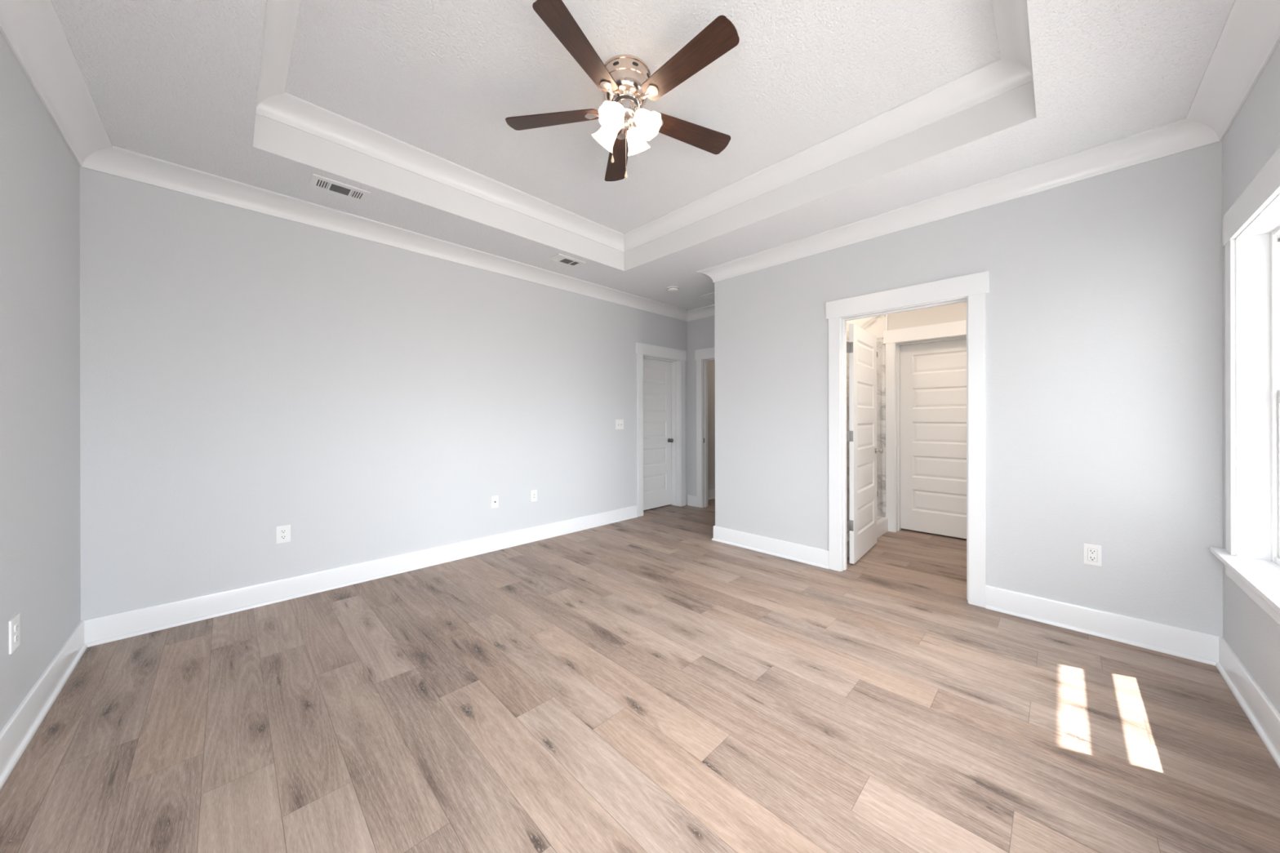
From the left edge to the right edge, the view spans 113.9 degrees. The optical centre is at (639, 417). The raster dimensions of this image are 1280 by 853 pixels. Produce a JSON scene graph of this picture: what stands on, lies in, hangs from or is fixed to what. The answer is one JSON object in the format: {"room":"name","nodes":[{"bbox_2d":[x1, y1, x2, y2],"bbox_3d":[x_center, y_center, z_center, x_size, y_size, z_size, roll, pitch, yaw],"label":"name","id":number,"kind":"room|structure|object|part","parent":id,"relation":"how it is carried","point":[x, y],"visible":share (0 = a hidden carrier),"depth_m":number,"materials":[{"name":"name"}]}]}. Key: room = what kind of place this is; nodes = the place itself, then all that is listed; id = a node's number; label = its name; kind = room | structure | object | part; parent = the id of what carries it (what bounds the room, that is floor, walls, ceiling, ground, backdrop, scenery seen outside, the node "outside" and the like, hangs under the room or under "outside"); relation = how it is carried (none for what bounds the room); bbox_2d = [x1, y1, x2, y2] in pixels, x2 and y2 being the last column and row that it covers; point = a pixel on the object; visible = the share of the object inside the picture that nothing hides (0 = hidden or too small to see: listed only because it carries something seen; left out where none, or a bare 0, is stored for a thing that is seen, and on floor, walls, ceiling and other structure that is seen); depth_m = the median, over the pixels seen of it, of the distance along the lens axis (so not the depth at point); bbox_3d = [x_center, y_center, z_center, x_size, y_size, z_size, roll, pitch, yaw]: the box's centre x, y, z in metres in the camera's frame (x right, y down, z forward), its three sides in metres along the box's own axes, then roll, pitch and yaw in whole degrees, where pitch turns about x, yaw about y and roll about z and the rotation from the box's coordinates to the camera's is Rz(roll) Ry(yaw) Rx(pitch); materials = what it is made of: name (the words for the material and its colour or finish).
{"room":"empty bedroom","nodes":[
{"label":"empty bedroom","id":0,"kind":"room"},
{"bbox_2d":[0,31,80,731],"bbox_3d":[-1.600,-0.348,0.669,0.190,3.200,4.722,0,0,-45],"label":"wall","id":1,"kind":"structure","parent":0,"point":[40,514],"depth_m":1.73,"materials":[{"name":"grey paint"}]},
{"bbox_2d":[8,613,19,654],"bbox_3d":[-2.345,0.808,1.564,0.010,0.122,0.090,0,0,-45],"label":"wall outlet","id":2,"kind":"object","parent":1,"relation":"attached to","point":[14,624],"visible":1,"depth_m":1.55,"materials":[{"name":"white plastic"}]},
{"bbox_2d":[13,623,18,632],"bbox_3d":[-2.343,0.789,1.566,0.003,0.027,0.034,0,0,-45],"label":"receptacle","id":3,"kind":"object","parent":2,"relation":"attached to","point":[15,625],"depth_m":1.56,"materials":[{"name":"white plastic"}]},
{"bbox_2d":[13,633,18,642],"bbox_3d":[-2.343,0.828,1.566,0.003,0.027,0.034,0,0,-45],"label":"receptacle","id":4,"kind":"object","parent":2,"relation":"attached to","point":[15,635],"depth_m":1.56,"materials":[{"name":"white plastic"}]},
{"bbox_2d":[0,621,87,790],"bbox_3d":[-1.520,1.178,0.745,0.026,0.146,4.342,0,0,-45],"label":"baseboard","id":5,"kind":"structure","parent":1,"relation":"attached to","point":[22,726],"depth_m":1.71,"materials":[{"name":"white wood"}]},
{"bbox_2d":[80,166,687,620],"bbox_3d":[-1.216,-0.349,4.239,5.381,3.200,0.190,0,0,-45],"label":"wall","id":6,"kind":"structure","parent":0,"point":[245,374],"depth_m":2.97,"materials":[{"name":"grey paint"}]},
{"bbox_2d":[275,524,290,543],"bbox_3d":[-2.455,0.801,2.870,0.076,0.117,0.010,0,0,-45],"label":"wall outlet","id":7,"kind":"object","parent":6,"relation":"attached to","point":[282,533],"visible":1,"depth_m":2.87,"materials":[{"name":"white plastic"}]},
{"bbox_2d":[280,528,286,533],"bbox_3d":[-2.454,0.781,2.868,0.034,0.027,0.003,0,0,-45],"label":"receptacle","id":8,"kind":"object","parent":7,"relation":"attached to","point":[282,531],"depth_m":2.87,"materials":[{"name":"white plastic"}]},
{"bbox_2d":[280,534,286,539],"bbox_3d":[-2.454,0.820,2.868,0.034,0.027,0.003,0,0,-45],"label":"receptacle","id":9,"kind":"object","parent":7,"relation":"attached to","point":[282,536],"depth_m":2.87,"materials":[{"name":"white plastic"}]},
{"bbox_2d":[80,505,637,647],"bbox_3d":[-1.543,1.178,3.760,4.236,0.146,0.026,0,0,-45],"label":"baseboard","id":10,"kind":"structure","parent":6,"relation":"attached to","point":[122,625],"depth_m":2.96,"materials":[{"name":"white wood"}]},
{"bbox_2d":[491,495,498,508],"bbox_3d":[-1.370,0.794,3.940,0.071,0.114,0.018,0,0,-45],"label":"cable plate","id":11,"kind":"object","parent":6,"relation":"attached to","point":[495,500],"visible":1,"depth_m":3.94,"materials":[{"name":"white plastic"}]},
{"bbox_2d":[530,489,537,502],"bbox_3d":[-1.077,0.790,4.236,0.071,0.116,0.009,0,0,-45],"label":"data plate","id":12,"kind":"object","parent":6,"relation":"attached to","point":[534,492],"visible":1,"depth_m":4.23,"materials":[{"name":"white plastic"}]},
{"bbox_2d":[615,419,623,429],"bbox_3d":[-0.242,0.078,5.058,0.128,0.118,0.019,0,0,-45],"label":"light switch","id":13,"kind":"object","parent":6,"relation":"attached to","point":[619,423],"visible":1,"depth_m":5.06,"materials":[{"name":"white plastic"}]},
{"bbox_2d":[0,0,1279,321],"bbox_3d":[0.334,-1.438,2.587,5.260,0.114,4.342,0,0,-45],"label":"crown molding","id":14,"kind":"structure","parent":6,"relation":"attached to","point":[33,30],"depth_m":2.37,"materials":[{"name":"white wood"}]},
{"bbox_2d":[643,358,673,510],"bbox_3d":[0.181,0.219,5.725,0.739,2.030,0.173,0,0,-45],"label":"door","id":15,"kind":"structure","parent":6,"relation":"in","point":[658,440],"depth_m":5.76,"materials":[{"name":"white wood"}]},
{"bbox_3d":[0.437,0.318,5.905,0.062,0.062,0.069,0,0,-45],"label":"knob","id":16,"kind":"part","parent":15,"relation":"part of","materials":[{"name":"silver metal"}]},
{"bbox_2d":[635,342,686,516],"bbox_3d":[0.240,0.147,5.666,0.975,2.200,0.211,0,0,-45],"label":"door frame","id":17,"kind":"structure","parent":6,"relation":"attached to","point":[677,357],"depth_m":5.87,"materials":[{"name":"white wood"}]},
{"bbox_3d":[0.004,0.218,5.302,0.088,2.060,0.019,0,0,-45],"label":"casing","id":18,"kind":"part","parent":17,"relation":"part of","materials":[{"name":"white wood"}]},
{"bbox_3d":[0.606,0.216,5.899,0.088,2.060,0.019,0,0,-45],"label":"casing","id":19,"kind":"part","parent":17,"relation":"part of","materials":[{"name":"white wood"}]},
{"bbox_2d":[0,498,1279,852],"bbox_3d":[0.954,1.246,3.927,8.320,0.001,5.760,0,0,-45],"label":"floor","id":20,"kind":"structure","parent":0,"point":[649,682],"depth_m":1.70,"materials":[{"name":"brown wood"}]},
{"bbox_2d":[846,515,888,557],"bbox_3d":[2.167,1.171,4.096,1.490,0.144,0.108,0,0,-45],"label":"shower curb","id":21,"kind":"object","parent":20,"relation":"on","point":[882,522],"visible":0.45,"depth_m":4.39,"materials":[{"name":"white plastic"}]},
{"bbox_2d":[51,0,1235,310],"bbox_3d":[0.333,-1.652,2.587,5.261,0.312,4.342,0,0,-45],"label":"ceiling","id":22,"kind":"structure","parent":0,"point":[175,82],"depth_m":2.12,"materials":[{"name":"white paint"}]},
{"bbox_2d":[308,173,370,203],"bbox_3d":[-1.953,-1.487,2.714,0.302,0.009,0.188,0,0,-45],"label":"ceiling vent","id":23,"kind":"object","parent":22,"relation":"in","point":[317,182],"visible":1,"depth_m":2.70,"materials":[{"name":"white metal"}]},
{"bbox_2d":[547,253,585,267],"bbox_3d":[-0.697,-1.490,3.958,0.302,0.009,0.188,0,0,-45],"label":"ceiling vent","id":24,"kind":"object","parent":22,"relation":"in","point":[560,259],"visible":1,"depth_m":3.95,"materials":[{"name":"white metal"}]},
{"bbox_2d":[505,0,739,181],"bbox_3d":[-0.082,-1.547,2.234,1.266,0.496,1.214,0,0,-9],"label":"ceiling fan","id":25,"kind":"object","parent":22,"relation":"hanging from","point":[626,82],"visible":1,"depth_m":2.08,"materials":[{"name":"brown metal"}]},
{"bbox_3d":[-0.469,-1.612,2.248,0.516,0.006,0.141,0,12,9],"label":"blade","id":26,"kind":"part","parent":25,"relation":"part of","materials":[{"name":"brown wood"}]},
{"bbox_3d":[-0.258,-1.612,1.828,0.141,0.006,0.516,13,6,27],"label":"blade","id":27,"kind":"part","parent":25,"relation":"part of","materials":[{"name":"brown wood"}]},
{"bbox_3d":[-0.191,-1.507,2.237,0.135,0.147,0.143,0,0,-45],"label":"lamp shade","id":28,"kind":"part","parent":25,"relation":"part of","materials":[{"name":"white glass"}]},
{"bbox_3d":[-0.127,-1.507,2.067,0.143,0.147,0.135,0,0,-45],"label":"lamp shade","id":29,"kind":"part","parent":25,"relation":"part of","materials":[{"name":"white glass"}]},
{"bbox_3d":[-0.121,-1.526,2.086,0.076,0.082,0.053,0,0,-45],"label":"bulb","id":30,"kind":"part","parent":25,"relation":"part of","materials":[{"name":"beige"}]},
{"bbox_3d":[-0.135,-1.613,2.579,0.141,0.006,0.516,-12,2,-9],"label":"blade","id":31,"kind":"part","parent":25,"relation":"part of","materials":[{"name":"brown wood"}]},
{"bbox_3d":[-0.103,-1.577,2.123,0.055,0.067,0.049,0,0,-45],"label":"lamp arm","id":32,"kind":"part","parent":25,"relation":"part of","materials":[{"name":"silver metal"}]},
{"bbox_3d":[-0.045,-1.577,2.244,0.055,0.067,0.049,0,0,-45],"label":"lamp arm","id":33,"kind":"part","parent":25,"relation":"part of","materials":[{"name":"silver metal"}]},
{"bbox_3d":[-0.014,-1.577,2.155,0.049,0.067,0.055,0,0,-45],"label":"lamp arm","id":34,"kind":"part","parent":25,"relation":"part of","materials":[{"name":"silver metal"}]},
{"bbox_3d":[-0.021,-1.507,2.301,0.143,0.147,0.135,0,0,-45],"label":"lamp shade","id":35,"kind":"part","parent":25,"relation":"part of","materials":[{"name":"white glass"}]},
{"bbox_3d":[0.024,-1.526,2.137,0.053,0.082,0.076,0,0,-45],"label":"bulb","id":36,"kind":"part","parent":25,"relation":"part of","materials":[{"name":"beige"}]},
{"bbox_3d":[0.043,-1.507,2.131,0.135,0.147,0.143,0,0,-45],"label":"lamp shade","id":37,"kind":"part","parent":25,"relation":"part of","materials":[{"name":"white glass"}]},
{"bbox_3d":[0.207,-1.613,1.900,0.516,0.006,0.141,0,-12,45],"label":"blade","id":38,"kind":"part","parent":25,"relation":"part of","materials":[{"name":"brown wood"}]},
{"bbox_3d":[0.283,-1.614,2.364,0.516,0.006,0.141,0,-12,-27],"label":"blade","id":39,"kind":"part","parent":25,"relation":"part of","materials":[{"name":"brown wood"}]},
{"bbox_2d":[255,0,1033,252],"bbox_3d":[-0.075,-1.739,2.184,2.769,0.112,3.036,0,0,-45],"label":"crown molding","id":40,"kind":"structure","parent":22,"relation":"attached to","point":[1013,70],"depth_m":2.56,"materials":[{"name":"white wood"}]},
{"bbox_2d":[252,0,1036,271],"bbox_3d":[-0.074,-1.645,2.184,2.796,0.300,3.064,0,0,-45],"label":"trim","id":41,"kind":"structure","parent":22,"relation":"attached to","point":[1016,106],"depth_m":2.74,"materials":[{"name":"white paint"}]},
{"bbox_2d":[666,286,679,292],"bbox_3d":[0.381,-1.477,4.801,0.144,0.038,0.144,0,0,-45],"label":"smoke detector","id":42,"kind":"object","parent":22,"relation":"attached to","point":[671,289],"visible":1,"depth_m":4.76,"materials":[{"name":"white plastic"}]},
{"bbox_2d":[697,292,715,302],"bbox_3d":[1.070,-1.494,5.125,0.500,0.008,0.520,0,0,-45],"label":"attic panel","id":43,"kind":"object","parent":22,"relation":"attached to","point":[710,296],"visible":0.24,"depth_m":5.14,"materials":[{"name":"white paint"}]},
{"bbox_3d":[1.070,-1.497,5.125,0.464,0.002,0.484,0,0,-45],"label":"panel","id":44,"kind":"part","parent":43,"relation":"part of","materials":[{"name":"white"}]},
{"bbox_2d":[687,315,715,496],"bbox_3d":[1.172,-0.355,5.566,0.120,3.200,1.288,0,0,-45],"label":"wall","id":45,"kind":"structure","parent":0,"point":[700,332],"depth_m":5.90,"materials":[{"name":"grey paint"}]},
{"bbox_2d":[687,494,696,506],"bbox_3d":[0.734,1.173,5.907,0.026,0.146,0.180,0,0,-45],"label":"baseboard","id":46,"kind":"structure","parent":45,"relation":"attached to","point":[691,500],"depth_m":5.91,"materials":[{"name":"white wood"}]},
{"bbox_2d":[694,346,715,507],"bbox_3d":[1.171,0.145,5.554,0.141,2.200,0.980,0,0,-45],"label":"door frame","id":47,"kind":"structure","parent":45,"relation":"attached to","point":[703,356],"depth_m":5.81,"materials":[{"name":"white wood"}]},
{"bbox_3d":[0.830,0.216,5.815,0.019,2.060,0.088,0,0,-45],"label":"casing","id":48,"kind":"part","parent":47,"relation":"part of","materials":[{"name":"white wood"}]},
{"bbox_2d":[707,360,715,489],"bbox_3d":[2.331,-0.357,6.534,2.889,3.200,1.800,0,0,-45],"label":"wall","id":49,"kind":"structure","parent":0,"point":[711,364],"depth_m":6.43,"materials":[{"name":"grey paint"}]},
{"bbox_2d":[707,488,715,500],"bbox_3d":[1.752,1.171,7.051,2.789,0.146,0.026,0,0,-45],"label":"baseboard","id":50,"kind":"structure","parent":49,"relation":"attached to","point":[711,493],"depth_m":6.40,"materials":[{"name":"white wood"}]},
{"bbox_2d":[846,315,885,521],"bbox_3d":[1.918,-0.356,4.464,1.700,3.200,0.948,0,0,-45],"label":"wall","id":51,"kind":"structure","parent":0,"point":[875,326],"depth_m":4.65,"materials":[{"name":"stone"}]},
{"bbox_2d":[846,323,883,564],"bbox_3d":[2.027,0.217,3.792,0.173,2.030,0.908,0,0,42],"label":"door","id":52,"kind":"structure","parent":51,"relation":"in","point":[861,347],"depth_m":3.73,"materials":[{"name":"white wood"}]},
{"bbox_3d":[2.326,0.316,4.050,0.069,0.062,0.062,0,0,42],"label":"knob","id":53,"kind":"part","parent":52,"relation":"part of","materials":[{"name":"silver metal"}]},
{"bbox_2d":[887,302,966,330],"bbox_3d":[3.463,-0.360,3.978,0.190,3.200,1.916,0,0,-45],"label":"wall","id":54,"kind":"structure","parent":0,"point":[955,312],"depth_m":4.32,"materials":[{"name":"grey paint"}]},
{"bbox_2d":[885,314,887,330],"bbox_3d":[2.718,-0.202,4.588,0.010,2.598,0.014,0,0,-45],"label":"trim","id":55,"kind":"structure","parent":54,"relation":"attached to","point":[886,314],"depth_m":4.58,"materials":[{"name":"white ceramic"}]},
{"bbox_2d":[883,320,966,532],"bbox_3d":[3.107,0.141,4.322,0.211,2.200,0.984,0,0,-45],"label":"door frame","id":56,"kind":"structure","parent":54,"relation":"attached to","point":[893,340],"depth_m":4.54,"materials":[{"name":"white wood"}]},
{"bbox_3d":[2.740,0.212,4.561,0.019,2.060,0.088,0,0,-45],"label":"casing","id":57,"kind":"part","parent":56,"relation":"part of","materials":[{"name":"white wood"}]},
{"bbox_2d":[900,338,966,538],"bbox_3d":[3.167,0.210,4.381,0.173,2.030,0.748,0,0,-45],"label":"door","id":58,"kind":"structure","parent":54,"relation":"in","point":[933,375],"depth_m":4.42,"materials":[{"name":"white wood"}]},
{"bbox_2d":[714,141,1222,636],"bbox_3d":[2.249,-0.357,3.576,1.152,3.200,3.054,0,0,-45],"label":"wall","id":59,"kind":"structure","parent":0,"point":[1104,398],"depth_m":2.47,"materials":[{"name":"grey paint"}]},
{"bbox_2d":[711,525,829,568],"bbox_3d":[1.150,1.172,3.851,0.026,0.146,1.165,0,0,-45],"label":"baseboard","id":60,"kind":"structure","parent":59,"relation":"attached to","point":[813,556],"depth_m":3.78,"materials":[{"name":"white wood"}]},
{"bbox_2d":[826,271,989,608],"bbox_3d":[1.952,0.143,3.125,0.136,2.200,1.039,0,0,-45],"label":"door frame","id":61,"kind":"structure","parent":59,"relation":"attached to","point":[971,289],"depth_m":2.95,"materials":[{"name":"white wood"}]},
{"bbox_3d":[1.593,0.214,3.409,0.019,2.060,0.088,0,0,-45],"label":"casing","id":62,"kind":"part","parent":61,"relation":"part of","materials":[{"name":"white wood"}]},
{"bbox_3d":[2.234,0.213,2.762,0.019,2.060,0.088,0,0,-45],"label":"casing","id":63,"kind":"part","parent":61,"relation":"part of","materials":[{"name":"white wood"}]},
{"bbox_2d":[1083,543,1101,566],"bbox_3d":[2.603,0.788,2.397,0.010,0.117,0.070,0,0,-45],"label":"wall outlet","id":64,"kind":"object","parent":59,"relation":"attached to","point":[1091,553],"visible":1,"depth_m":2.40,"materials":[{"name":"white plastic"}]},
{"bbox_2d":[1088,548,1097,561],"bbox_3d":[2.601,0.788,2.396,0.003,0.068,0.034,0,0,-45],"label":"receptacle","id":65,"kind":"object","parent":64,"relation":"attached to","point":[1092,553],"depth_m":2.39,"materials":[{"name":"white plastic"}]},
{"bbox_2d":[985,585,1220,666],"bbox_3d":[2.586,1.169,2.402,0.026,0.146,0.916,0,0,-45],"label":"baseboard","id":66,"kind":"structure","parent":59,"relation":"attached to","point":[1203,647],"depth_m":2.34,"materials":[{"name":"white wood"}]},
{"bbox_2d":[1222,41,1279,713],"bbox_3d":[2.206,-0.357,1.250,6.035,3.200,0.190,0,0,-45],"label":"wall","id":67,"kind":"structure","parent":0,"point":[1252,138],"depth_m":1.78,"materials":[{"name":"grey paint"}]},
{"bbox_2d":[1209,146,1279,625],"bbox_3d":[2.479,-0.109,1.559,1.125,1.708,0.246,0,0,-45],"label":"window","id":68,"kind":"structure","parent":67,"relation":"in","point":[1251,556],"depth_m":1.86,"materials":[{"name":"white glass"}]},
{"bbox_3d":[2.762,-0.097,1.946,0.088,1.455,0.019,0,0,-45],"label":"casing","id":69,"kind":"part","parent":68,"relation":"part of","materials":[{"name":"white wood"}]},
{"bbox_3d":[2.444,0.644,1.596,1.125,0.022,0.143,0,0,-45],"label":"sill","id":70,"kind":"part","parent":68,"relation":"part of","materials":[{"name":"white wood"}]},
{"bbox_3d":[2.528,-0.093,1.510,0.847,1.451,0.106,0,0,-45],"label":"frame","id":71,"kind":"part","parent":68,"relation":"part of","materials":[{"name":"white plastic"}]},
{"bbox_3d":[2.512,0.241,1.527,0.809,0.730,0.032,0,0,-45],"label":"sash","id":72,"kind":"part","parent":68,"relation":"part of","materials":[{"name":"white plastic"}]},
{"bbox_2d":[1215,636,1279,768],"bbox_3d":[1.449,1.172,0.649,4.108,0.146,0.026,0,0,-45],"label":"baseboard","id":73,"kind":"structure","parent":67,"relation":"attached to","point":[1259,709],"depth_m":1.73,"materials":[{"name":"white wood"}]}
]}

